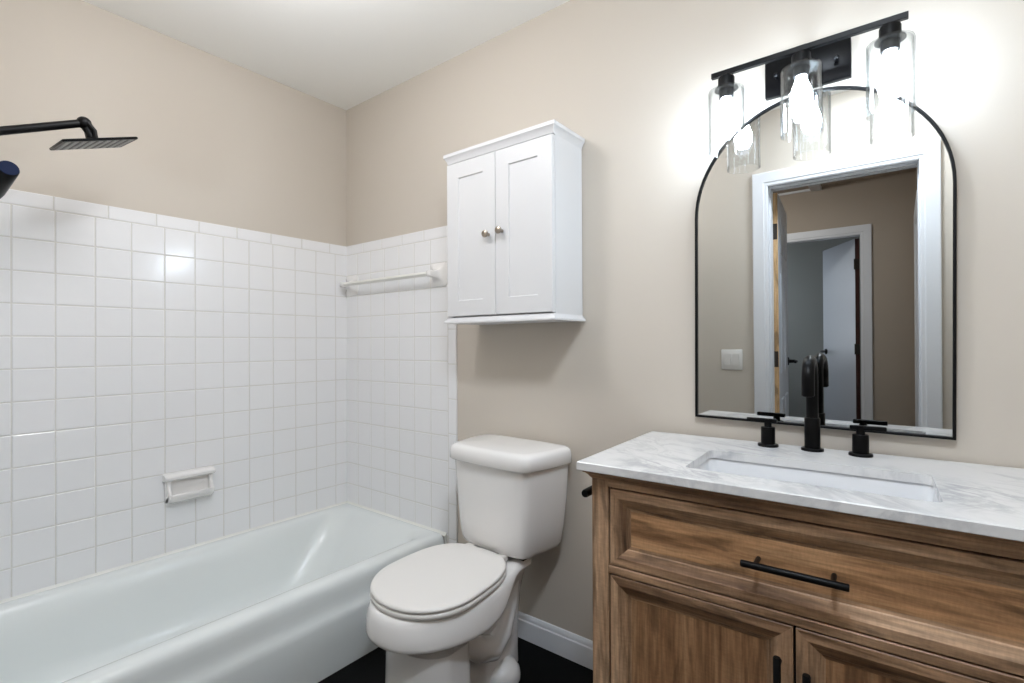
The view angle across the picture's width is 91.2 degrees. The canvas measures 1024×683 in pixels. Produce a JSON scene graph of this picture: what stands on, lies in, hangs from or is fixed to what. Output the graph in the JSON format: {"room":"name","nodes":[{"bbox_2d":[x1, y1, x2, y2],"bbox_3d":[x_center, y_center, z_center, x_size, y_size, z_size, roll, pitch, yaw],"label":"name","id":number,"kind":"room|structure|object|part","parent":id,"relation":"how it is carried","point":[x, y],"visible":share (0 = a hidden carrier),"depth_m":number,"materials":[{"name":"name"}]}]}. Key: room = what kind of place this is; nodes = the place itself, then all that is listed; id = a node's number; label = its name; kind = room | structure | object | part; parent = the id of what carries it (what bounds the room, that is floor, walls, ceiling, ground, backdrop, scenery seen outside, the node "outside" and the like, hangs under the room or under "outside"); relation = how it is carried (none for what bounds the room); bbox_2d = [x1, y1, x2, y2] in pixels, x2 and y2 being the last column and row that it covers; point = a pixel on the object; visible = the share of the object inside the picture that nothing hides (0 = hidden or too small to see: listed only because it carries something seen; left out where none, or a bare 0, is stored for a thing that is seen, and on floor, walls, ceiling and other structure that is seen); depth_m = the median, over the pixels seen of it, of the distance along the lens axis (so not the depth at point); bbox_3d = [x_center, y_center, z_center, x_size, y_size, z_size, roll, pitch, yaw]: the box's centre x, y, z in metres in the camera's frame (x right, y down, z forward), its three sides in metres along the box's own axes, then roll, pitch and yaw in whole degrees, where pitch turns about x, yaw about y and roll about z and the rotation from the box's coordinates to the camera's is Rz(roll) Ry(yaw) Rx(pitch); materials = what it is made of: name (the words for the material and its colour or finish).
{"room":"bathroom","nodes":[
{"label":"bathroom","id":0,"kind":"room"},
{"bbox_2d":[0,0,346,245],"bbox_3d":[-1.425,-0.037,2.052,0.100,2.394,1.650,0,0,38],"label":"wall","id":1,"kind":"structure","parent":0,"point":[220,141],"depth_m":2.01,"materials":[{"name":"beige paint"}]},
{"bbox_2d":[0,189,346,599],"bbox_3d":[-1.345,0.201,2.066,0.008,1.414,1.530,0,0,38],"label":"wall tile","id":2,"kind":"structure","parent":1,"relation":"attached to","point":[137,348],"depth_m":1.96,"materials":[{"name":"white tile"}]},
{"bbox_2d":[162,466,215,503],"bbox_3d":[-1.314,0.589,2.052,0.053,0.121,0.184,0,0,38],"label":"soap dish","id":3,"kind":"object","parent":2,"relation":"attached to","point":[184,485],"visible":1,"depth_m":2.04,"materials":[{"name":"white ceramic"}]},
{"bbox_2d":[82,0,569,109],"bbox_3d":[-0.286,-1.292,1.232,2.920,0.100,1.750,0,0,38],"label":"ceiling","id":4,"kind":"structure","parent":0,"point":[344,54],"depth_m":2.00,"materials":[{"name":"white paint"}]},
{"bbox_2d":[318,637,592,682],"bbox_3d":[-1.485,1.201,-0.338,2.920,0.100,5.700,0,0,38],"label":"floor","id":5,"kind":"structure","parent":0,"point":[537,664],"depth_m":1.76,"materials":[{"name":"black tile"}]},
{"bbox_2d":[0,501,446,682],"bbox_3d":[-1.034,0.999,1.827,0.764,0.315,1.514,0,0,38],"label":"bathtub","id":6,"kind":"object","parent":5,"relation":"on","point":[286,600],"visible":0.77,"depth_m":1.78,"materials":[{"name":"white ceramic"}]},
{"bbox_2d":[366,434,571,682],"bbox_3d":[-0.151,0.762,1.654,0.435,0.780,0.675,0,0,38],"label":"toilet","id":7,"kind":"object","parent":5,"relation":"on","point":[442,613],"visible":1,"depth_m":1.65,"materials":[{"name":"white ceramic"}]},
{"bbox_3d":[-0.230,0.736,1.585,0.366,0.032,0.424,0,0,38],"label":"lid","id":8,"kind":"part","parent":7,"relation":"part of","materials":[{"name":"white plastic"}]},
{"bbox_3d":[-0.230,0.753,1.585,0.368,0.035,0.426,0,0,38],"label":"seat","id":9,"kind":"part","parent":7,"relation":"part of","materials":[{"name":"white plastic"}]},
{"bbox_3d":[-0.023,0.402,1.822,0.435,0.060,0.252,0,0,38],"label":"tank lid","id":10,"kind":"part","parent":7,"relation":"part of","materials":[{"name":"white ceramic"}]},
{"bbox_3d":[-0.018,0.587,1.827,0.413,0.314,0.230,0,0,38],"label":"tank","id":11,"kind":"part","parent":7,"relation":"part of","materials":[{"name":"white ceramic"}]},
{"bbox_2d":[583,471,1023,682],"bbox_3d":[0.660,0.725,1.120,0.878,0.844,0.500,0,0,36],"label":"bathroom vanity","id":12,"kind":"object","parent":5,"relation":"on","point":[690,585],"visible":0.87,"depth_m":0.96,"materials":[{"name":"brown wood"}]},
{"bbox_2d":[582,485,591,496],"bbox_3d":[0.245,0.387,1.325,0.060,0.044,0.152,0,0,36],"label":"paper holder","id":13,"kind":"object","parent":12,"relation":"attached to","point":[586,492],"visible":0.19,"depth_m":1.28,"materials":[{"name":"black metal"}]},
{"bbox_3d":[0.390,0.789,1.070,0.288,0.408,0.004,0,0,36],"label":"panel","id":14,"kind":"part","parent":12,"relation":"part of","materials":[{"name":"brown wood"}]},
{"bbox_3d":[0.387,0.789,1.066,0.374,0.494,0.018,0,0,36],"label":"door","id":15,"kind":"part","parent":12,"relation":"part of","materials":[{"name":"brown wood"}]},
{"bbox_3d":[0.507,0.669,0.953,0.014,0.155,0.049,0,0,36],"label":"handle","id":16,"kind":"part","parent":12,"relation":"part of","materials":[{"name":"black metal"}]},
{"bbox_3d":[0.527,0.430,0.939,0.176,0.014,0.049,0,0,36],"label":"handle","id":17,"kind":"part","parent":12,"relation":"part of","materials":[{"name":"black metal"}]},
{"bbox_2d":[577,431,1023,541],"bbox_3d":[0.665,0.292,1.132,0.900,0.020,0.500,0,0,36],"label":"countertop","id":18,"kind":"structure","parent":12,"relation":"on","point":[979,499],"depth_m":1.05,"materials":[{"name":"white stone"}]},
{"bbox_2d":[695,458,938,501],"bbox_3d":[0.635,0.370,1.091,0.490,0.136,0.268,0,0,36],"label":"sink","id":19,"kind":"object","parent":18,"relation":"in","point":[910,490],"visible":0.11,"depth_m":1.17,"materials":[{"name":"white ceramic"}]},
{"bbox_2d":[747,355,886,457],"bbox_3d":[0.754,0.158,1.268,0.310,0.248,0.136,0,0,36],"label":"faucet","id":20,"kind":"object","parent":18,"relation":"on","point":[809,373],"visible":1,"depth_m":1.28,"materials":[{"name":"black metal"}]},
{"bbox_3d":[0.681,0.214,1.368,0.074,0.011,0.012,0,0,36],"label":"lever","id":21,"kind":"part","parent":20,"relation":"part of","materials":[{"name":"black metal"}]},
{"bbox_3d":[0.694,0.246,1.359,0.051,0.074,0.051,0,0,36],"label":"handle","id":22,"kind":"part","parent":20,"relation":"part of","materials":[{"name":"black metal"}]},
{"bbox_3d":[0.754,0.158,1.268,0.052,0.248,0.136,0,0,36],"label":"spout","id":23,"kind":"part","parent":20,"relation":"part of","materials":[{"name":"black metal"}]},
{"bbox_3d":[0.861,0.245,1.238,0.051,0.074,0.051,0,0,36],"label":"handle","id":24,"kind":"part","parent":20,"relation":"part of","materials":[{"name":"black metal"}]},
{"bbox_3d":[0.873,0.213,1.230,0.074,0.011,0.012,0,0,36],"label":"lever","id":25,"kind":"part","parent":20,"relation":"part of","materials":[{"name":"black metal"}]},
{"bbox_3d":[0.664,0.312,1.130,0.878,0.020,0.479,0,0,36],"label":"cove moulding","id":26,"kind":"part","parent":12,"relation":"part of","materials":[{"name":"brown wood"}]},
{"bbox_3d":[0.546,0.684,0.925,0.014,0.155,0.049,0,0,36],"label":"handle","id":27,"kind":"part","parent":12,"relation":"part of","materials":[{"name":"black metal"}]},
{"bbox_3d":[0.542,0.429,0.960,0.667,0.088,0.004,0,0,36],"label":"panel","id":28,"kind":"part","parent":12,"relation":"part of","materials":[{"name":"brown wood"}]},
{"bbox_3d":[0.697,0.787,0.848,0.288,0.408,0.004,0,0,36],"label":"panel","id":29,"kind":"part","parent":12,"relation":"part of","materials":[{"name":"brown wood"}]},
{"bbox_3d":[0.695,0.787,0.845,0.374,0.494,0.018,0,0,36],"label":"door","id":30,"kind":"part","parent":12,"relation":"part of","materials":[{"name":"brown wood"}]},
{"bbox_2d":[346,0,1023,640],"bbox_3d":[0.225,-0.046,1.879,2.920,2.394,0.100,0,0,38],"label":"wall","id":31,"kind":"structure","parent":0,"point":[632,79],"depth_m":1.66,"materials":[{"name":"beige paint"}]},
{"bbox_2d":[346,226,457,543],"bbox_3d":[-0.560,0.325,2.420,0.812,1.665,0.008,0,0,38],"label":"wall tile","id":32,"kind":"structure","parent":31,"relation":"attached to","point":[402,353],"depth_m":2.38,"materials":[{"name":"white tile"}]},
{"bbox_2d":[340,262,447,295],"bbox_3d":[-0.602,-0.295,2.403,0.754,0.104,0.070,0,0,38],"label":"towel bar","id":33,"kind":"object","parent":32,"relation":"attached to","point":[438,274],"visible":0.99,"depth_m":2.26,"materials":[{"name":"white ceramic"}]},
{"bbox_2d":[443,119,585,324],"bbox_3d":[-0.009,-0.395,1.851,0.509,0.650,0.223,0,0,38],"label":"upper cabinet","id":34,"kind":"object","parent":31,"relation":"attached to","point":[514,200],"visible":1,"depth_m":1.75,"materials":[{"name":"white laminate"}]},
{"bbox_3d":[-0.151,-0.387,1.867,0.240,0.582,0.016,0,0,38],"label":"door","id":35,"kind":"part","parent":34,"relation":"part of","materials":[{"name":"white laminate"}]},
{"bbox_3d":[-0.093,-0.385,1.794,0.027,0.027,0.030,0,0,38],"label":"knob","id":36,"kind":"part","parent":34,"relation":"part of","materials":[{"name":"silver metal"}]},
{"bbox_3d":[-0.044,-0.390,1.756,0.027,0.027,0.030,0,0,38],"label":"knob","id":37,"kind":"part","parent":34,"relation":"part of","materials":[{"name":"silver metal"}]},
{"bbox_3d":[-0.004,-0.702,1.862,0.509,0.036,0.200,0,0,38],"label":"crown moulding","id":38,"kind":"part","parent":34,"relation":"part of","materials":[{"name":"white laminate"}]},
{"bbox_3d":[-0.001,-0.081,1.859,0.509,0.022,0.200,0,0,38],"label":"moulding","id":39,"kind":"part","parent":34,"relation":"part of","materials":[{"name":"white laminate"}]},
{"bbox_3d":[0.041,-0.388,1.718,0.240,0.582,0.016,0,0,38],"label":"door","id":40,"kind":"part","parent":34,"relation":"part of","materials":[{"name":"white laminate"}]},
{"bbox_2d":[518,611,592,669],"bbox_3d":[0.517,1.102,1.581,1.906,0.094,0.013,0,0,38],"label":"baseboard","id":41,"kind":"structure","parent":31,"relation":"attached to","point":[578,649],"depth_m":1.85,"materials":[{"name":"white paint"}]},
{"bbox_2d":[708,11,916,153],"bbox_3d":[0.756,-0.655,1.302,0.456,0.257,0.160,0,0,38],"label":"vanity light","id":42,"kind":"object","parent":31,"relation":"attached to","point":[794,72],"visible":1,"depth_m":1.29,"materials":[{"name":"black metal"}]},
{"bbox_2d":[708,74,743,153],"bbox_3d":[0.593,-0.631,1.387,0.094,0.212,0.094,0,0,38],"label":"shade","id":43,"kind":"object","parent":42,"relation":"attached to","point":[726,115],"depth_m":1.37,"materials":[{"name":"clear glass"}]},
{"bbox_2d":[780,50,821,119],"bbox_3d":[0.736,-0.632,1.276,0.094,0.212,0.094,0,0,38],"label":"shade","id":44,"kind":"object","parent":42,"relation":"attached to","point":[801,96],"depth_m":1.26,"materials":[{"name":"clear glass"}]},
{"bbox_3d":[0.798,-0.734,1.359,0.202,0.100,0.020,0,0,38],"label":"plate","id":45,"kind":"part","parent":42,"relation":"part of","materials":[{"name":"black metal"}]},
{"bbox_2d":[865,21,916,118],"bbox_3d":[0.879,-0.634,1.165,0.094,0.212,0.094,0,0,38],"label":"shade","id":46,"kind":"object","parent":42,"relation":"attached to","point":[890,73],"depth_m":1.15,"materials":[{"name":"clear glass"}]},
{"bbox_2d":[695,86,956,439],"bbox_3d":[0.800,-0.221,1.353,0.599,0.901,0.020,0,1,38],"label":"wall mirror","id":47,"kind":"object","parent":31,"relation":"attached to","point":[826,231],"visible":0.94,"depth_m":1.31,"materials":[{"name":"black metal"}]},
{"bbox_3d":[-0.780,-0.046,0.583,2.720,2.394,0.120,0,0,38],"label":"wall","id":48,"kind":"structure","parent":0,"visible":0},
{"bbox_2d":[0,116,137,150],"bbox_3d":[-1.370,-0.573,1.419,0.194,0.214,0.473,0,0,38],"label":"shower head","id":49,"kind":"object","parent":48,"relation":"attached to","point":[91,140],"visible":1,"depth_m":1.49},
{"bbox_3d":[-1.403,-0.569,1.376,0.060,0.205,0.365,0,0,38],"label":"shower arm","id":50,"kind":"part","parent":49,"relation":"part of","materials":[{"name":"black metal"}]},
{"bbox_3d":[-1.280,-0.606,1.535,0.194,0.085,0.179,0,0,38],"label":"spray plate","id":51,"kind":"part","parent":49,"relation":"part of","materials":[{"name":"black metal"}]},
{"bbox_3d":[-1.513,0.224,1.233,0.762,1.364,0.008,0,0,38],"label":"wall tile","id":52,"kind":"structure","parent":48,"relation":"attached to","visible":0},
{"bbox_2d":[0,161,19,198],"bbox_3d":[-1.459,-0.438,1.324,0.173,0.093,0.210,0,0,38],"label":"shower","id":53,"kind":"object","parent":52,"relation":"attached to","point":[9,171],"visible":1,"depth_m":1.35,"materials":[{"name":"black metal"}]}
]}

